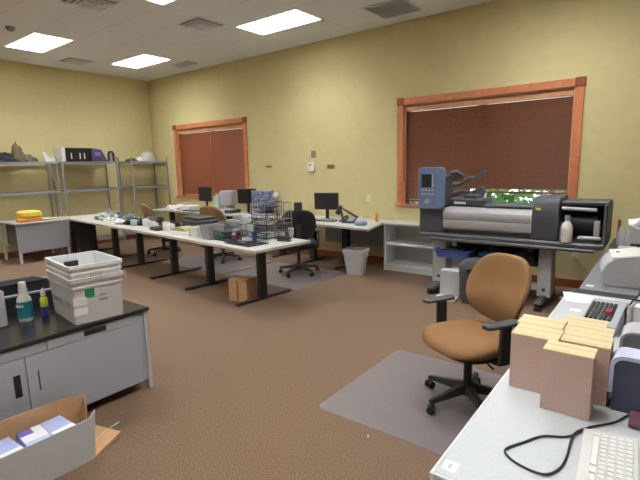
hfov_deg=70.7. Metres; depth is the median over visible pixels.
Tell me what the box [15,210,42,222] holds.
bundle
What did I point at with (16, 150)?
cloth bundle
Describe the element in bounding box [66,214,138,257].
work table
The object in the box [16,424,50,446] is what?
pack
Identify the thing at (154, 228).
tray
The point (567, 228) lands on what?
bottle
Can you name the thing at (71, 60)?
ceiling vent
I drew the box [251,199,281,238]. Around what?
tray stack
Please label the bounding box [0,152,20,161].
duffel bag
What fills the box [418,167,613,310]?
printer
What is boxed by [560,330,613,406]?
box
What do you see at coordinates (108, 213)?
plastic bag
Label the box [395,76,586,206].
window
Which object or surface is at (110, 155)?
speaker
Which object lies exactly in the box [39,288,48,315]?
bottle
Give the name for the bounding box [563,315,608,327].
box
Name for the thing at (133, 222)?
mug
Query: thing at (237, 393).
floor
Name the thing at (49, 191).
wire shelving
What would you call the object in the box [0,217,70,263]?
desk
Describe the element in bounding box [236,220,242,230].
plastic cup
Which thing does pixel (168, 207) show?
crumpled cloth
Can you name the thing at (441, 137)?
window blind
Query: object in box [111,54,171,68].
ceiling light
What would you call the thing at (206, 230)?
tub
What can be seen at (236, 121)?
window
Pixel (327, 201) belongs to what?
computer monitor
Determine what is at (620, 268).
printer
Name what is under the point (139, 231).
work table
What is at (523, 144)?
window blind
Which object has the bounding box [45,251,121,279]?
crate
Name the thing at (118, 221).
pile
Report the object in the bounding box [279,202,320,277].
office chair
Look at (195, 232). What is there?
bin
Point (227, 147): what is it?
window blind
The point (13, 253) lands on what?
baseboard
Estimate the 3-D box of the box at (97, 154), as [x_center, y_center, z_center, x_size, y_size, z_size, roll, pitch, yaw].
[-4.788,-1.813,9.634,0.366,0.270,0.320,6,12,37]
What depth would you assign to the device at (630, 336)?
1.77 m
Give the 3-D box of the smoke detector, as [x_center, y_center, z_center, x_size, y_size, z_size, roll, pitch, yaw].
[-4.517,-3.076,6.584,0.130,0.055,0.130,6,12,37]
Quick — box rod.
[43,216,65,219]
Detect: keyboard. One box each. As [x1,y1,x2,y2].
[315,218,337,221]
[574,428,639,479]
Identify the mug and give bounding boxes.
[130,219,139,225]
[142,219,150,226]
[147,221,156,228]
[162,221,172,230]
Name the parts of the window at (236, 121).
sill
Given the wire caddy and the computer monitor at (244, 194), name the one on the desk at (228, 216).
the computer monitor at (244, 194)
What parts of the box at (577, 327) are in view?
lid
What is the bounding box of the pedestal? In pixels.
[69,220,93,252]
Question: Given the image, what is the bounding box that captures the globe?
[273,192,279,237]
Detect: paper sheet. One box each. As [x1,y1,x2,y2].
[42,151,50,161]
[563,291,614,303]
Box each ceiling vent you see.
[58,0,119,11]
[59,57,94,64]
[170,61,197,67]
[176,17,224,31]
[362,0,421,18]
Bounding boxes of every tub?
[199,223,224,239]
[354,216,366,225]
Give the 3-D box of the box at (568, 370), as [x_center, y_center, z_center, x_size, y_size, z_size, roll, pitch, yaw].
[0.900,0.503,1.637,0.160,0.232,0.100,6,12,37]
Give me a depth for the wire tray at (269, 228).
5.70 m
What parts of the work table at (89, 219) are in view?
leg, leg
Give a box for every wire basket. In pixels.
[213,226,247,241]
[219,219,260,238]
[222,230,269,246]
[251,218,273,232]
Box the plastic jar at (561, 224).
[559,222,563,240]
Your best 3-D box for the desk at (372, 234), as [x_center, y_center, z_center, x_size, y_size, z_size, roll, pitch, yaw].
[0.305,0.065,7.351,1.752,0.740,1.070,6,12,37]
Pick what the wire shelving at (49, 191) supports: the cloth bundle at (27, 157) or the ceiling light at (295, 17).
the cloth bundle at (27, 157)
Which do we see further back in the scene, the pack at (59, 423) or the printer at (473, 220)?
the printer at (473, 220)
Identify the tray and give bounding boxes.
[150,226,162,230]
[251,200,280,213]
[252,213,280,226]
[254,226,281,238]
[274,202,290,219]
[275,221,291,239]
[433,246,478,259]
[572,288,635,299]
[617,245,636,248]
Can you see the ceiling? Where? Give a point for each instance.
(126, 29)
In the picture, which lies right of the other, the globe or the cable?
the cable
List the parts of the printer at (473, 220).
control panel, stand leg, bracket arm, bracket arm, bracket arm, rail, stand leg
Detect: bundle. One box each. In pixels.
[11,142,23,161]
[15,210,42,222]
[24,154,37,161]
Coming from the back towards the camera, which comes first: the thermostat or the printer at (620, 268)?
the thermostat
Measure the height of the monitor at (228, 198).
0.380 m
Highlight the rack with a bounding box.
[624,294,639,324]
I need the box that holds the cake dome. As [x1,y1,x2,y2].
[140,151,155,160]
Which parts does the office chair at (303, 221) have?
leg, leg, backrest, seat, leg, leg, armrest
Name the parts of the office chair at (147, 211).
backrest, leg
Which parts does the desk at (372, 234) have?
leg, leg, modesty panel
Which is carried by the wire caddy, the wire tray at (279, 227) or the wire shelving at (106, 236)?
the wire tray at (279, 227)
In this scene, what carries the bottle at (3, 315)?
on the countertop
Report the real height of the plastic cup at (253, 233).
0.136 m
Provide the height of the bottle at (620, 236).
0.200 m
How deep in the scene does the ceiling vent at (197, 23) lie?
6.61 m
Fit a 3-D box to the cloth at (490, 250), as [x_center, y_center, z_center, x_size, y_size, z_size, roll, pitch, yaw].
[2.151,0.160,5.557,0.458,0.132,0.276,6,12,37]
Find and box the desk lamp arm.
[335,205,358,221]
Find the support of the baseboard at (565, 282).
attached to the wall at (335, 98)
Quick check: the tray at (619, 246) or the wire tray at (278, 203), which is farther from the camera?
the wire tray at (278, 203)
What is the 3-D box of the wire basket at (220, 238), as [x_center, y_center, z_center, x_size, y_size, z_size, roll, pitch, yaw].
[-1.146,-0.075,5.729,0.406,0.128,0.346,7,13,42]
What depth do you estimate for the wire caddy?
5.60 m
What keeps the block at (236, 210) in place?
on the desk at (228, 216)
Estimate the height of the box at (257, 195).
0.200 m
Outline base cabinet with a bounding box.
[0,300,153,420]
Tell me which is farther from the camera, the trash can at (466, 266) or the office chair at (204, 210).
the office chair at (204, 210)
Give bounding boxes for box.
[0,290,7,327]
[53,147,91,161]
[91,148,106,160]
[213,195,223,208]
[228,275,256,301]
[251,190,273,201]
[252,201,274,215]
[258,203,274,210]
[509,323,563,392]
[517,314,566,329]
[540,340,597,420]
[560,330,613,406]
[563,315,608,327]
[564,322,614,354]
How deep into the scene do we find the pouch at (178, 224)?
6.86 m
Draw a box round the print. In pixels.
[16,428,33,437]
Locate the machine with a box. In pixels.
[582,297,627,335]
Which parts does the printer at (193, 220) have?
lid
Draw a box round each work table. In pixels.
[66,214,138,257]
[104,221,201,278]
[163,234,310,306]
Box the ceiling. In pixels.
[0,0,494,80]
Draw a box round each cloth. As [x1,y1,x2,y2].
[164,204,182,209]
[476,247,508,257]
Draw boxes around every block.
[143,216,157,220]
[225,209,240,213]
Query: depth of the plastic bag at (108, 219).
7.93 m
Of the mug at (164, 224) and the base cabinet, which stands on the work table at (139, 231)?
the mug at (164, 224)
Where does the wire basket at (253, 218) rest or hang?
on the work table at (260, 251)
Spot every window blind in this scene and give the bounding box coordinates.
[178,128,213,195]
[209,124,245,194]
[406,100,472,201]
[470,89,573,193]
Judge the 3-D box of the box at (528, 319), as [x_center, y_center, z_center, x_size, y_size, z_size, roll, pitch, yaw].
[0.946,0.456,1.934,0.172,0.226,0.120,6,12,37]
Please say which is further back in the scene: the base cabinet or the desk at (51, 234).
the desk at (51, 234)
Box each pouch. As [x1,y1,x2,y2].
[120,213,137,219]
[122,217,143,225]
[160,220,181,227]
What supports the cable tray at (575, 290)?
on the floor
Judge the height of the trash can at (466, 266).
0.525 m
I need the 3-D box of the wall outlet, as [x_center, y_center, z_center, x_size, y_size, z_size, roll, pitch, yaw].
[3.275,0.173,5.796,0.074,0.120,0.011,6,12,37]
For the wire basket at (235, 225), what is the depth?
5.73 m
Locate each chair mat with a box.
[161,252,270,273]
[225,262,345,289]
[320,350,502,455]
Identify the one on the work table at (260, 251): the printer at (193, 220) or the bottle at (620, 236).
the printer at (193, 220)
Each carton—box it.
[0,395,120,479]
[167,224,174,232]
[436,267,460,302]
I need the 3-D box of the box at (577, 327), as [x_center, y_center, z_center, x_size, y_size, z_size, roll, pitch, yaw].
[1.089,0.470,1.838,0.167,0.222,0.117,6,12,37]
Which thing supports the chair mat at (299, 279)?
on the floor
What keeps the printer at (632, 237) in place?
on the desk at (595, 278)
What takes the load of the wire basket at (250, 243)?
on the work table at (260, 251)
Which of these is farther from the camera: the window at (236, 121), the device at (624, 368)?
the window at (236, 121)
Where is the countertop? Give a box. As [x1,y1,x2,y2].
[0,300,148,353]
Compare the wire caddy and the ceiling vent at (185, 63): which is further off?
the ceiling vent at (185, 63)
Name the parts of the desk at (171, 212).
leg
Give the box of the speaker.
[107,151,114,160]
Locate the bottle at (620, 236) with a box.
[616,226,625,245]
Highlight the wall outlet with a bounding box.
[572,252,577,257]
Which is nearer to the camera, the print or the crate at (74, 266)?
the print
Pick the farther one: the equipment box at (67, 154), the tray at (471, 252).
the equipment box at (67, 154)
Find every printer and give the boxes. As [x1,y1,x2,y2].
[182,214,218,225]
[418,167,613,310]
[599,247,639,288]
[624,217,639,246]
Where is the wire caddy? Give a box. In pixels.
[273,201,292,239]
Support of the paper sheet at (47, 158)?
on the wire shelving at (49, 191)
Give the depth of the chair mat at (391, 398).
3.14 m
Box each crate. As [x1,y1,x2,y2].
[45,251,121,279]
[46,269,123,324]
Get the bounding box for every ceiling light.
[3,32,74,52]
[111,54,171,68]
[145,0,176,5]
[235,8,321,35]
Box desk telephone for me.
[341,215,356,223]
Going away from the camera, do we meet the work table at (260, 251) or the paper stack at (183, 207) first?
the work table at (260, 251)
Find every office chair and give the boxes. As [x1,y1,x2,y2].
[140,203,180,256]
[199,206,241,263]
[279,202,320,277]
[422,253,531,414]
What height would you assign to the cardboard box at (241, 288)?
0.289 m
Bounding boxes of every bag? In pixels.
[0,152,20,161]
[94,209,123,220]
[102,216,116,221]
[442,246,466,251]
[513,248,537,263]
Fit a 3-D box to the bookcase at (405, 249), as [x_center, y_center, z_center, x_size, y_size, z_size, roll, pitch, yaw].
[1.604,0.122,6.815,1.290,0.745,0.410,6,12,37]
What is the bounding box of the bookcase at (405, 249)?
[382,220,462,275]
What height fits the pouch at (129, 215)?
0.133 m
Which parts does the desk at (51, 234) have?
leg, drawer, leg, panel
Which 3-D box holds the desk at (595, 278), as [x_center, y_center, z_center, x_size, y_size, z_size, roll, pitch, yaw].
[2.942,0.555,4.028,0.800,0.738,2.550,6,12,37]
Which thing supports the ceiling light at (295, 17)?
attached to the ceiling
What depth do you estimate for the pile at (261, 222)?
5.71 m
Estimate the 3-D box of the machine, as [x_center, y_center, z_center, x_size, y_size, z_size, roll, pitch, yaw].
[1.577,0.414,2.504,0.170,0.094,0.400,7,12,40]
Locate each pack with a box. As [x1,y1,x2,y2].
[0,437,23,457]
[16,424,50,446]
[40,415,75,434]
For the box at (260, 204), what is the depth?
5.68 m
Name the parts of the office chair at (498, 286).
armrest, leg, leg, seat, leg, leg, leg, backrest, armrest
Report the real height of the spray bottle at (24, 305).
0.275 m
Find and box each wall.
[0,60,156,252]
[147,0,639,280]
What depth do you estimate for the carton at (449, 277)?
5.51 m
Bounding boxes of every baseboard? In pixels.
[0,234,152,258]
[278,249,583,287]
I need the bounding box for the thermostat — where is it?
[308,162,314,172]
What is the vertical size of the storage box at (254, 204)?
0.260 m
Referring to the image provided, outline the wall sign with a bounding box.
[311,151,315,157]
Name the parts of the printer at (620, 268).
lid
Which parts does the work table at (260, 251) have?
leg, leg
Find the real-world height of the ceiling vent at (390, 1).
0.012 m
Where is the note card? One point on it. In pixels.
(571, 309)
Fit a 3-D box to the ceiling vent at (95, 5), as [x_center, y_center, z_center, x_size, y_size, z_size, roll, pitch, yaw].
[-2.895,-2.971,5.665,0.520,0.036,0.520,6,12,37]
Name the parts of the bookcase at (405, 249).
panel, shelf, shelf, panel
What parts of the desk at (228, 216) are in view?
leg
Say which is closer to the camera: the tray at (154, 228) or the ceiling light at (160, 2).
the ceiling light at (160, 2)
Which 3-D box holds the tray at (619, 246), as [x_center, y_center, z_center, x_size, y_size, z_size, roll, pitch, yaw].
[3.004,0.091,4.413,0.160,0.050,0.120,6,12,37]
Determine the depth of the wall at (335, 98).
7.10 m
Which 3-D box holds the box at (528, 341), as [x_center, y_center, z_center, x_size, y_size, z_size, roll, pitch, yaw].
[0.871,0.476,1.819,0.168,0.227,0.138,6,12,37]
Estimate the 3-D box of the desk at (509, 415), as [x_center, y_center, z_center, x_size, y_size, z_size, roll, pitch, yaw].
[1.343,0.917,2.048,0.800,0.742,2.290,6,12,37]
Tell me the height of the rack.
0.205 m
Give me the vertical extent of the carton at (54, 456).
0.290 m
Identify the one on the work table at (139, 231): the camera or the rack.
the camera
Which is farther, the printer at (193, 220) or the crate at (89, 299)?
the printer at (193, 220)
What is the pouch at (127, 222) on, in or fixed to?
on the work table at (139, 231)
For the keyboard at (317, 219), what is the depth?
7.32 m
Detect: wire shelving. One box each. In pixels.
[0,156,67,252]
[51,156,124,251]
[117,156,170,239]
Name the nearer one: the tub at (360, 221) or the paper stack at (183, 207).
the tub at (360, 221)
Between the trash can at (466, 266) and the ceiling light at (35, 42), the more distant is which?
the ceiling light at (35, 42)
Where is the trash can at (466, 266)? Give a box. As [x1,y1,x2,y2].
[459,257,480,303]
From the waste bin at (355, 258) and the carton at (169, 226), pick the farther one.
the waste bin at (355, 258)
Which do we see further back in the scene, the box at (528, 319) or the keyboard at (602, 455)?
the box at (528, 319)
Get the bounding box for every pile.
[113,218,124,224]
[256,220,276,224]
[257,231,278,237]
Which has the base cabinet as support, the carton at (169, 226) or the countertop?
the countertop
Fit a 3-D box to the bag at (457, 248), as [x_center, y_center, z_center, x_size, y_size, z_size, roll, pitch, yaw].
[1.718,0.137,5.723,0.365,0.116,0.235,6,12,37]
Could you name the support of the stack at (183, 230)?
on the work table at (260, 251)
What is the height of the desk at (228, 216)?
0.740 m
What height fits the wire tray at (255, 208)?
0.138 m
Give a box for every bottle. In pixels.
[16,281,33,321]
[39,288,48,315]
[561,215,572,242]
[616,226,625,245]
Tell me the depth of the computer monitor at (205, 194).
9.46 m
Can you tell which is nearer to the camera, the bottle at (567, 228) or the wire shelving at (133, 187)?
the bottle at (567, 228)
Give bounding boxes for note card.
[569,308,581,311]
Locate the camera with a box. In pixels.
[156,217,163,225]
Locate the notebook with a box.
[628,411,639,430]
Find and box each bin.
[0,276,53,317]
[189,225,200,237]
[342,247,368,275]
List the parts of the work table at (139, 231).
leg, leg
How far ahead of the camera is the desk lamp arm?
7.29 m
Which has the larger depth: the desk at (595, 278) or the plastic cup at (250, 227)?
the plastic cup at (250, 227)
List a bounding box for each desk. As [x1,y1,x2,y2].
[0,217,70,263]
[152,208,203,246]
[220,211,292,257]
[302,216,391,268]
[429,292,639,479]
[579,238,639,295]
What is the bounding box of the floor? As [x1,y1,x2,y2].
[0,236,578,479]
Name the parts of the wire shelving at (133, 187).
post, post, shelf, shelf, shelf, post, post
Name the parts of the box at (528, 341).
lid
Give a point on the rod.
(60, 217)
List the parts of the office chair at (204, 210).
backrest, leg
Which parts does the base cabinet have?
door, recessed handle, drawer, door, drawer, recessed handle, corner post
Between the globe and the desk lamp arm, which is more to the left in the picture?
the globe
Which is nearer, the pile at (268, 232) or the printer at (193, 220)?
the pile at (268, 232)
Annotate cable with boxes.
[504,414,628,474]
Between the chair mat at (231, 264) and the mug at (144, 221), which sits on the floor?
the chair mat at (231, 264)
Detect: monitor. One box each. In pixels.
[198,187,211,205]
[219,190,237,209]
[237,188,256,213]
[314,193,338,218]
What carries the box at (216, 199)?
on the desk at (171, 212)
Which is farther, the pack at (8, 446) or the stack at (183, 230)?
the stack at (183, 230)
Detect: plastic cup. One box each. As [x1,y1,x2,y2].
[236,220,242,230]
[241,219,249,236]
[246,224,253,239]
[251,232,257,243]
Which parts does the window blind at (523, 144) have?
rail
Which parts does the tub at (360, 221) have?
lid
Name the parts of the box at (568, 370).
lid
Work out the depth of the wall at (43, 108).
9.58 m
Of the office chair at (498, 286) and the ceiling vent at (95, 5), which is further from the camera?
the ceiling vent at (95, 5)
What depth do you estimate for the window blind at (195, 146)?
10.23 m
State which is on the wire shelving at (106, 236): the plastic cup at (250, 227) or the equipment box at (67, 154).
the equipment box at (67, 154)
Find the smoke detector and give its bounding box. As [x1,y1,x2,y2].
[5,26,14,31]
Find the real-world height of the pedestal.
0.690 m
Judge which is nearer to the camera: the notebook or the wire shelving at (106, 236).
the notebook
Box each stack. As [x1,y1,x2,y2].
[170,225,189,234]
[181,205,198,209]
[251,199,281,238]
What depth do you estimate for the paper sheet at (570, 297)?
2.96 m
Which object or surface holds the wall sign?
attached to the wall at (335, 98)
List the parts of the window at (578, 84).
sill, glass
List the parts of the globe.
globe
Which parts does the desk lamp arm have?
arm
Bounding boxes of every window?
[172,117,249,198]
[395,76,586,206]
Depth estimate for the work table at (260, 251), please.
5.59 m
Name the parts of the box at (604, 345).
lid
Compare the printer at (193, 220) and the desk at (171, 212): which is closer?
the printer at (193, 220)
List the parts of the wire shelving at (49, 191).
shelf, shelf, post, post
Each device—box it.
[607,347,639,413]
[619,322,639,348]
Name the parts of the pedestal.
drawer, drawer, drawer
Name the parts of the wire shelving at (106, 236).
post, post, shelf, shelf, shelf, post, post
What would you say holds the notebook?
on the desk at (509, 415)

